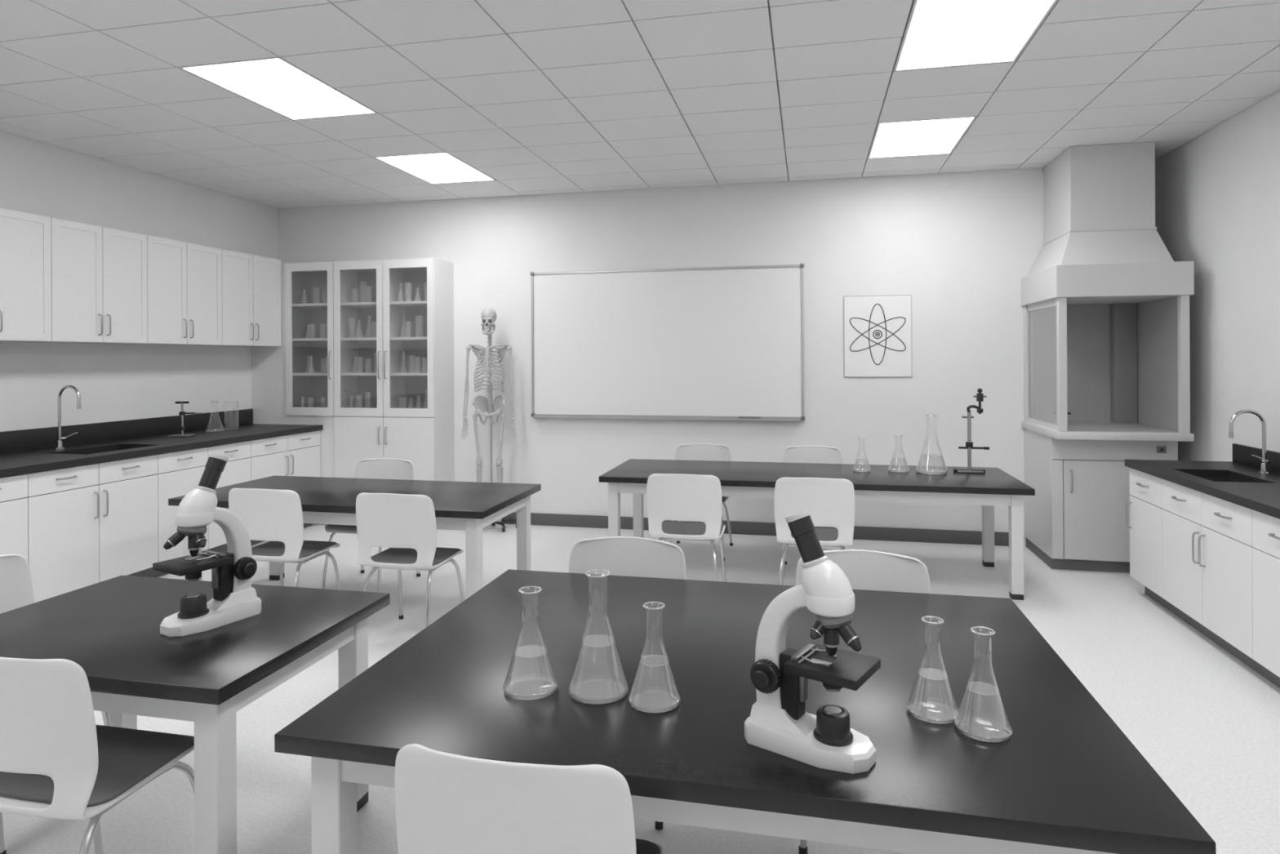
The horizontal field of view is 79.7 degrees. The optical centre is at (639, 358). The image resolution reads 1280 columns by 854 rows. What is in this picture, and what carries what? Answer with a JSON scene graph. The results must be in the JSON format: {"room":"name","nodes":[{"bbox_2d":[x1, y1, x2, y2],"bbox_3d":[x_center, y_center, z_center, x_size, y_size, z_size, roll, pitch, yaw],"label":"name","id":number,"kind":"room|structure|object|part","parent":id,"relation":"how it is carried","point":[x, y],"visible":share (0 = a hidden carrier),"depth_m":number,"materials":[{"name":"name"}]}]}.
{"room":"science classroom","nodes":[
{"label":"science classroom","id":0,"kind":"room"},
{"bbox_2d":[0,130,278,431],"bbox_3d":[-4.768,-0.017,3.813,0.150,3.280,8.600,0,0,12],"label":"wall","id":1,"kind":"structure","parent":0,"point":[114,382],"depth_m":6.14,"materials":[{"name":"paint"}]},
{"bbox_2d":[0,208,51,342],"bbox_3d":[-4.260,-0.539,4.893,0.379,0.850,0.778,0,0,12],"label":"upper cabinet","id":2,"kind":"object","parent":1,"relation":"attached to","point":[25,246],"visible":1,"depth_m":5.07,"materials":[{"name":"laminate"}]},
{"bbox_2d":[35,217,147,343],"bbox_3d":[-4.092,-0.540,5.655,0.379,0.850,0.778,0,0,12],"label":"upper cabinet","id":3,"kind":"object","parent":1,"relation":"attached to","point":[100,291],"visible":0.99,"depth_m":5.58,"materials":[{"name":"laminate"}]},
{"bbox_2d":[119,235,222,345],"bbox_3d":[-3.925,-0.541,6.417,0.379,0.850,0.778,0,0,12],"label":"upper cabinet","id":4,"kind":"object","parent":1,"relation":"attached to","point":[184,279],"visible":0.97,"depth_m":6.34,"materials":[{"name":"laminate"}]},
{"bbox_2d":[203,248,281,346],"bbox_3d":[-3.757,-0.542,7.179,0.379,0.850,0.778,0,0,12],"label":"upper cabinet","id":5,"kind":"object","parent":1,"relation":"attached to","point":[251,300],"visible":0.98,"depth_m":7.11,"materials":[{"name":"laminate"}]},
{"bbox_2d":[0,0,1279,208],"bbox_3d":[-0.722,-1.651,2.921,8.450,0.150,8.900,0,0,12],"label":"ceiling","id":6,"kind":"structure","parent":0,"point":[537,97],"depth_m":4.47,"materials":[{"name":"tile"}]},
{"bbox_2d":[178,55,377,119],"bbox_3d":[-2.086,-1.579,4.527,0.618,0.019,0.938,0,0,12],"label":"ceiling light panel","id":7,"kind":"object","parent":6,"relation":"in","point":[275,84],"depth_m":4.46,"materials":[{"name":"white plastic"}]},
{"bbox_2d":[373,151,495,183],"bbox_3d":[-1.678,-1.581,6.383,0.618,0.019,0.938,0,0,12],"label":"ceiling light panel","id":8,"kind":"object","parent":6,"relation":"in","point":[435,167],"depth_m":6.34,"materials":[{"name":"white plastic"}]},
{"bbox_2d":[867,115,976,158],"bbox_3d":[2.014,-1.599,5.571,0.618,0.019,0.938,0,0,12],"label":"ceiling light panel","id":9,"kind":"object","parent":6,"relation":"in","point":[941,135],"depth_m":5.52,"materials":[{"name":"white plastic"}]},
{"bbox_2d":[893,0,1057,71],"bbox_3d":[1.606,-1.597,3.715,0.618,0.019,0.938,0,0,12],"label":"ceiling light panel","id":10,"kind":"object","parent":6,"relation":"in","point":[938,33],"depth_m":3.73,"materials":[{"name":"white plastic"}]},
{"bbox_2d":[2,523,1279,853],"bbox_3d":[-0.706,1.653,2.921,8.450,0.100,8.900,0,0,12],"label":"floor","id":11,"kind":"structure","parent":0,"point":[1206,722],"depth_m":3.56,"materials":[{"name":"plastic"}]},
{"bbox_2d":[0,553,111,853],"bbox_3d":[-2.261,1.178,2.730,0.540,0.870,0.489,0,0,12],"label":"chair","id":12,"kind":"object","parent":11,"relation":"on","point":[16,590],"visible":0.16,"depth_m":2.95,"materials":[{"name":"white plastic"}]},
{"bbox_3d":[-2.260,1.398,2.730,0.540,0.430,0.488,0,0,12],"label":"leg frame","id":13,"kind":"part","parent":12,"relation":"part of","materials":[{"name":"silver metal"}]},
{"bbox_2d":[0,657,194,853],"bbox_3d":[-1.570,1.175,2.148,0.489,0.870,0.540,0,0,12],"label":"chair","id":14,"kind":"object","parent":11,"relation":"on","point":[55,762],"visible":0.96,"depth_m":1.92,"materials":[{"name":"white plastic"}]},
{"bbox_3d":[-1.569,1.395,2.148,0.488,0.430,0.540,0,0,12],"label":"leg frame","id":15,"kind":"part","parent":14,"relation":"part of","materials":[{"name":"silver metal"}]},
{"bbox_2d":[0,408,323,602],"bbox_3d":[-3.968,1.059,5.194,0.804,1.120,4.750,0,0,12],"label":"base cabinet","id":16,"kind":"object","parent":11,"relation":"on","point":[95,509],"depth_m":5.38,"materials":[{"name":"laminate"}]},
{"bbox_2d":[54,384,80,449],"bbox_3d":[-4.064,0.419,5.470,0.211,0.460,0.082,0,0,7],"label":"gooseneck faucet","id":17,"kind":"object","parent":16,"relation":"on","point":[59,443],"visible":1,"depth_m":5.46,"materials":[{"name":"silver metal"}]},
{"bbox_2d":[168,400,202,436],"bbox_3d":[-3.781,0.502,6.395,0.239,0.290,0.120,0,0,-11],"label":"stand","id":18,"kind":"object","parent":16,"relation":"on","point":[182,428],"visible":1,"depth_m":6.38,"materials":[{"name":"grey metal"}]},
{"bbox_2d":[204,400,224,432],"bbox_3d":[-3.753,0.513,6.764,0.150,0.269,0.150,0,0,12],"label":"flask","id":19,"kind":"object","parent":16,"relation":"on","point":[212,401],"visible":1,"depth_m":6.77,"materials":[{"name":"clear glass"}]},
{"bbox_2d":[223,400,239,430],"bbox_3d":[-3.710,0.518,6.960,0.124,0.256,0.124,0,0,12],"label":"glass beaker","id":20,"kind":"object","parent":16,"relation":"on","point":[238,401],"visible":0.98,"depth_m":6.93,"materials":[{"name":"clear glass"}]},
{"bbox_2d":[0,575,390,853],"bbox_3d":[-1.590,1.238,2.542,1.190,0.740,0.840,0,0,12],"label":"lab table","id":21,"kind":"object","parent":11,"relation":"on","point":[110,628],"visible":0.7,"depth_m":2.33,"materials":[{"name":"black plastic"}]},
{"bbox_2d":[152,453,261,636],"bbox_3d":[-1.417,0.590,2.524,0.157,0.554,0.294,0,0,30],"label":"microscope","id":22,"kind":"object","parent":21,"relation":"on","point":[234,598],"visible":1,"depth_m":2.49,"materials":[{"name":"white plastic"}]},
{"bbox_2d":[228,488,341,590],"bbox_3d":[-2.133,1.178,4.617,0.489,0.870,0.540,0,0,12],"label":"chair","id":23,"kind":"object","parent":11,"relation":"on","point":[273,516],"visible":0.83,"depth_m":4.39,"materials":[{"name":"white plastic"}]},
{"bbox_3d":[-2.132,1.398,4.617,0.488,0.430,0.540,0,0,12],"label":"leg frame","id":24,"kind":"part","parent":23,"relation":"part of","materials":[{"name":"silver metal"}]},
{"bbox_2d":[251,257,454,524],"bbox_3d":[-2.850,0.339,7.561,1.978,2.550,0.451,0,0,12],"label":"tall cabinet","id":25,"kind":"object","parent":11,"relation":"on","point":[365,355],"visible":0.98,"depth_m":7.48,"materials":[{"name":"laminate"}]},
{"bbox_2d":[168,475,541,599],"bbox_3d":[-1.808,1.239,5.022,2.100,0.740,0.970,0,0,12],"label":"lab table","id":26,"kind":"object","parent":11,"relation":"on","point":[470,507],"visible":0.66,"depth_m":4.86,"materials":[{"name":"black plastic"}]},
{"bbox_2d":[320,457,420,592],"bbox_3d":[-1.917,1.177,5.460,0.489,0.870,0.540,0,0,12],"label":"chair","id":27,"kind":"object","parent":11,"relation":"on","point":[378,468],"visible":0.27,"depth_m":5.66,"materials":[{"name":"white plastic"}]},
{"bbox_3d":[-1.916,1.397,5.460,0.488,0.430,0.540,0,0,12],"label":"leg frame","id":28,"kind":"part","parent":27,"relation":"part of","materials":[{"name":"silver metal"}]},
{"bbox_2d":[355,492,464,627],"bbox_3d":[-1.322,1.174,4.439,0.489,0.870,0.540,0,0,12],"label":"chair","id":29,"kind":"object","parent":11,"relation":"on","point":[405,524],"visible":0.95,"depth_m":4.22,"materials":[{"name":"white plastic"}]},
{"bbox_3d":[-1.321,1.394,4.439,0.488,0.430,0.540,0,0,12],"label":"leg frame","id":30,"kind":"part","parent":29,"relation":"part of","materials":[{"name":"silver metal"}]},
{"bbox_2d":[461,307,516,531],"bbox_3d":[-1.415,0.564,7.217,0.518,2.084,0.352,0,0,0],"label":"skeleton","id":31,"kind":"object","parent":11,"relation":"on","point":[488,315],"visible":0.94,"depth_m":7.18,"materials":[{"name":"white plastic"}]},
{"bbox_2d":[394,743,662,853],"bbox_3d":[-0.207,1.168,1.639,0.489,0.870,0.540,0,0,12],"label":"chair","id":32,"kind":"object","parent":11,"relation":"on","point":[446,802],"visible":1,"depth_m":1.40,"materials":[{"name":"white plastic"}]},
{"bbox_2d":[568,536,686,829],"bbox_3d":[-0.092,1.168,2.909,0.489,0.870,0.540,0,0,12],"label":"chair","id":33,"kind":"object","parent":11,"relation":"on","point":[627,556],"visible":0.27,"depth_m":3.13,"materials":[{"name":"white plastic"}]},
{"bbox_3d":[-0.091,1.388,2.909,0.488,0.430,0.540,0,0,12],"label":"leg frame","id":34,"kind":"part","parent":33,"relation":"part of","materials":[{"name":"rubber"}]},
{"bbox_2d":[646,473,726,582],"bbox_3d":[0.321,1.166,5.091,0.489,0.870,0.540,0,0,12],"label":"chair","id":35,"kind":"object","parent":11,"relation":"on","point":[669,496],"visible":0.98,"depth_m":4.88,"materials":[{"name":"white plastic"}]},
{"bbox_3d":[0.322,1.386,5.091,0.488,0.430,0.540,0,0,12],"label":"leg frame","id":36,"kind":"part","parent":35,"relation":"part of","materials":[{"name":"silver metal"}]},
{"bbox_2d":[669,443,733,560],"bbox_3d":[0.499,1.165,6.342,0.489,0.870,0.540,0,0,12],"label":"chair","id":37,"kind":"object","parent":11,"relation":"on","point":[693,451],"visible":0.28,"depth_m":6.56,"materials":[{"name":"white plastic"}]},
{"bbox_3d":[0.500,1.385,6.342,0.488,0.430,0.540,0,0,12],"label":"leg frame","id":38,"kind":"part","parent":37,"relation":"part of","materials":[{"name":"silver metal"}]},
{"bbox_2d":[274,568,1216,853],"bbox_3d":[0.241,1.229,2.247,1.905,0.740,1.410,0,0,12],"label":"lab table","id":39,"kind":"object","parent":11,"relation":"on","point":[1067,779],"visible":0.98,"depth_m":1.82,"materials":[{"name":"black plastic"}]},
{"bbox_2d":[502,586,558,700],"bbox_3d":[-0.285,0.730,1.994,0.142,0.261,0.142,0,0,12],"label":"flask","id":40,"kind":"object","parent":39,"relation":"on","point":[533,695],"visible":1,"depth_m":1.97,"materials":[{"name":"clear glass"}]},
{"bbox_2d":[568,569,628,704],"bbox_3d":[-0.108,0.705,1.975,0.156,0.309,0.156,0,0,12],"label":"flask","id":41,"kind":"object","parent":39,"relation":"on","point":[606,700],"visible":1,"depth_m":1.95,"materials":[{"name":"clear glass"}]},
{"bbox_2d":[628,602,680,712],"bbox_3d":[0.035,0.737,1.915,0.130,0.244,0.130,0,0,12],"label":"flask","id":42,"kind":"object","parent":39,"relation":"on","point":[647,709],"visible":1,"depth_m":1.89,"materials":[{"name":"clear glass"}]},
{"bbox_2d":[744,509,880,773],"bbox_3d":[0.376,0.597,1.691,0.277,0.523,0.148,0,0,36],"label":"microscope","id":43,"kind":"object","parent":39,"relation":"on","point":[779,722],"visible":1,"depth_m":1.66,"materials":[{"name":"white plastic"}]},
{"bbox_2d":[906,616,959,724],"bbox_3d":[0.706,0.742,1.848,0.120,0.227,0.120,0,0,12],"label":"flask","id":44,"kind":"object","parent":39,"relation":"on","point":[926,718],"visible":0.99,"depth_m":1.83,"materials":[{"name":"clear glass"}]},
{"bbox_2d":[954,626,1012,742],"bbox_3d":[0.788,0.740,1.763,0.122,0.231,0.122,0,0,12],"label":"flask","id":45,"kind":"object","parent":39,"relation":"on","point":[974,735],"visible":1,"depth_m":1.74,"materials":[{"name":"clear glass"}]},
{"bbox_2d":[782,445,843,564],"bbox_3d":[1.388,1.161,6.147,0.489,0.870,0.540,0,0,12],"label":"chair","id":46,"kind":"object","parent":11,"relation":"on","point":[796,454],"visible":0.27,"depth_m":6.37,"materials":[{"name":"white plastic"}]},
{"bbox_3d":[1.389,1.381,6.147,0.488,0.430,0.540,0,0,12],"label":"leg frame","id":47,"kind":"part","parent":46,"relation":"part of","materials":[{"name":"silver metal"}]},
{"bbox_2d":[773,476,855,585],"bbox_3d":[1.117,1.162,4.916,0.489,0.870,0.540,0,0,12],"label":"chair","id":48,"kind":"object","parent":11,"relation":"on","point":[829,502],"visible":0.82,"depth_m":4.69,"materials":[{"name":"white plastic"}]},
{"bbox_3d":[1.118,1.382,4.916,0.488,0.430,0.540,0,0,12],"label":"leg frame","id":49,"kind":"part","parent":48,"relation":"part of","materials":[{"name":"silver metal"}]},
{"bbox_2d":[599,458,1035,599],"bbox_3d":[1.239,1.224,5.770,2.930,0.740,1.000,0,0,12],"label":"lab table","id":50,"kind":"object","parent":11,"relation":"on","point":[988,489],"visible":0.85,"depth_m":5.52,"materials":[{"name":"black plastic"}]},
{"bbox_2d":[853,436,871,471],"bbox_3d":[1.677,0.724,5.796,0.132,0.254,0.132,0,0,12],"label":"flask","id":51,"kind":"object","parent":50,"relation":"on","point":[864,437],"visible":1,"depth_m":5.80,"materials":[{"name":"clear glass"}]},
{"bbox_2d":[888,434,909,472],"bbox_3d":[1.949,0.713,5.777,0.156,0.274,0.156,0,0,12],"label":"flask","id":52,"kind":"object","parent":50,"relation":"on","point":[896,471],"visible":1,"depth_m":5.76,"materials":[{"name":"clear glass"}]},
{"bbox_2d":[915,414,947,474],"bbox_3d":[2.167,0.634,5.698,0.224,0.429,0.224,0,0,12],"label":"flask","id":53,"kind":"object","parent":50,"relation":"on","point":[920,472],"visible":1,"depth_m":5.70,"materials":[{"name":"clear glass"}]},
{"bbox_2d":[953,388,989,473],"bbox_3d":[2.474,0.535,5.723,0.250,0.626,0.120,0,0,12],"label":"stand","id":54,"kind":"object","parent":50,"relation":"on","point":[980,397],"visible":1,"depth_m":5.71,"materials":[{"name":"grey metal"}]},
{"bbox_2d":[795,549,931,853],"bbox_3d":[0.788,1.163,2.674,0.489,0.870,0.540,0,0,12],"label":"chair","id":55,"kind":"object","parent":11,"relation":"on","point":[867,570],"visible":0.09,"depth_m":2.88,"materials":[{"name":"white plastic"}]},
{"bbox_3d":[0.789,1.383,2.674,0.488,0.430,0.540,0,0,12],"label":"leg frame","id":56,"kind":"part","parent":55,"relation":"part of","materials":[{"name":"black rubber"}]},
{"bbox_2d":[1021,142,1194,573],"bbox_3d":[3.540,-0.006,5.902,0.880,3.178,0.948,0,0,12],"label":"fume hood","id":57,"kind":"object","parent":11,"relation":"on","point":[1105,302],"visible":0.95,"depth_m":5.71,"materials":[{"name":"metal"}]},
{"bbox_2d":[1124,443,1279,688],"bbox_3d":[3.132,1.075,2.973,0.664,1.020,4.410,0,0,12],"label":"base cabinet","id":58,"kind":"object","parent":11,"relation":"on","point":[1205,535],"depth_m":4.20,"materials":[{"name":"laminate"}]},
{"bbox_2d":[1228,408,1271,475],"bbox_3d":[3.601,0.491,4.513,0.211,0.380,0.082,0,0,7],"label":"gooseneck faucet","id":59,"kind":"object","parent":58,"relation":"on","point":[1264,467],"visible":1,"depth_m":4.51,"materials":[{"name":"silver metal"}]},
{"bbox_2d":[277,167,1044,546],"bbox_3d":[0.225,-0.041,7.194,8.450,3.280,0.150,0,0,12],"label":"wall","id":60,"kind":"structure","parent":0,"point":[962,245],"depth_m":6.88,"materials":[{"name":"paint"}]},
{"bbox_2d":[530,263,804,421],"bbox_3d":[0.205,-0.138,7.081,2.572,1.398,0.076,0,0,12],"label":"whiteboard","id":61,"kind":"object","parent":60,"relation":"attached to","point":[704,343],"visible":1,"depth_m":7.08,"materials":[{"name":"metal"}]},
{"bbox_2d":[501,511,1008,546],"bbox_3d":[0.699,1.539,7.008,5.160,0.115,0.014,0,0,12],"label":"baseboard","id":62,"kind":"structure","parent":60,"relation":"attached to","point":[874,533],"depth_m":6.88,"materials":[{"name":"rubber"}]},
{"bbox_2d":[843,294,911,377],"bbox_3d":[2.076,-0.193,6.701,0.570,0.715,0.015,0,0,12],"label":"poster","id":63,"kind":"object","parent":60,"relation":"attached to","point":[877,329],"visible":1,"depth_m":6.70,"materials":[{"name":"paper"}]},
{"bbox_2d":[1155,89,1279,461],"bbox_3d":[3.339,-0.056,2.030,0.150,3.280,8.600,0,0,12],"label":"wall","id":64,"kind":"structure","parent":0,"point":[1217,193],"depth_m":5.11,"materials":[{"name":"paint"}]}
]}

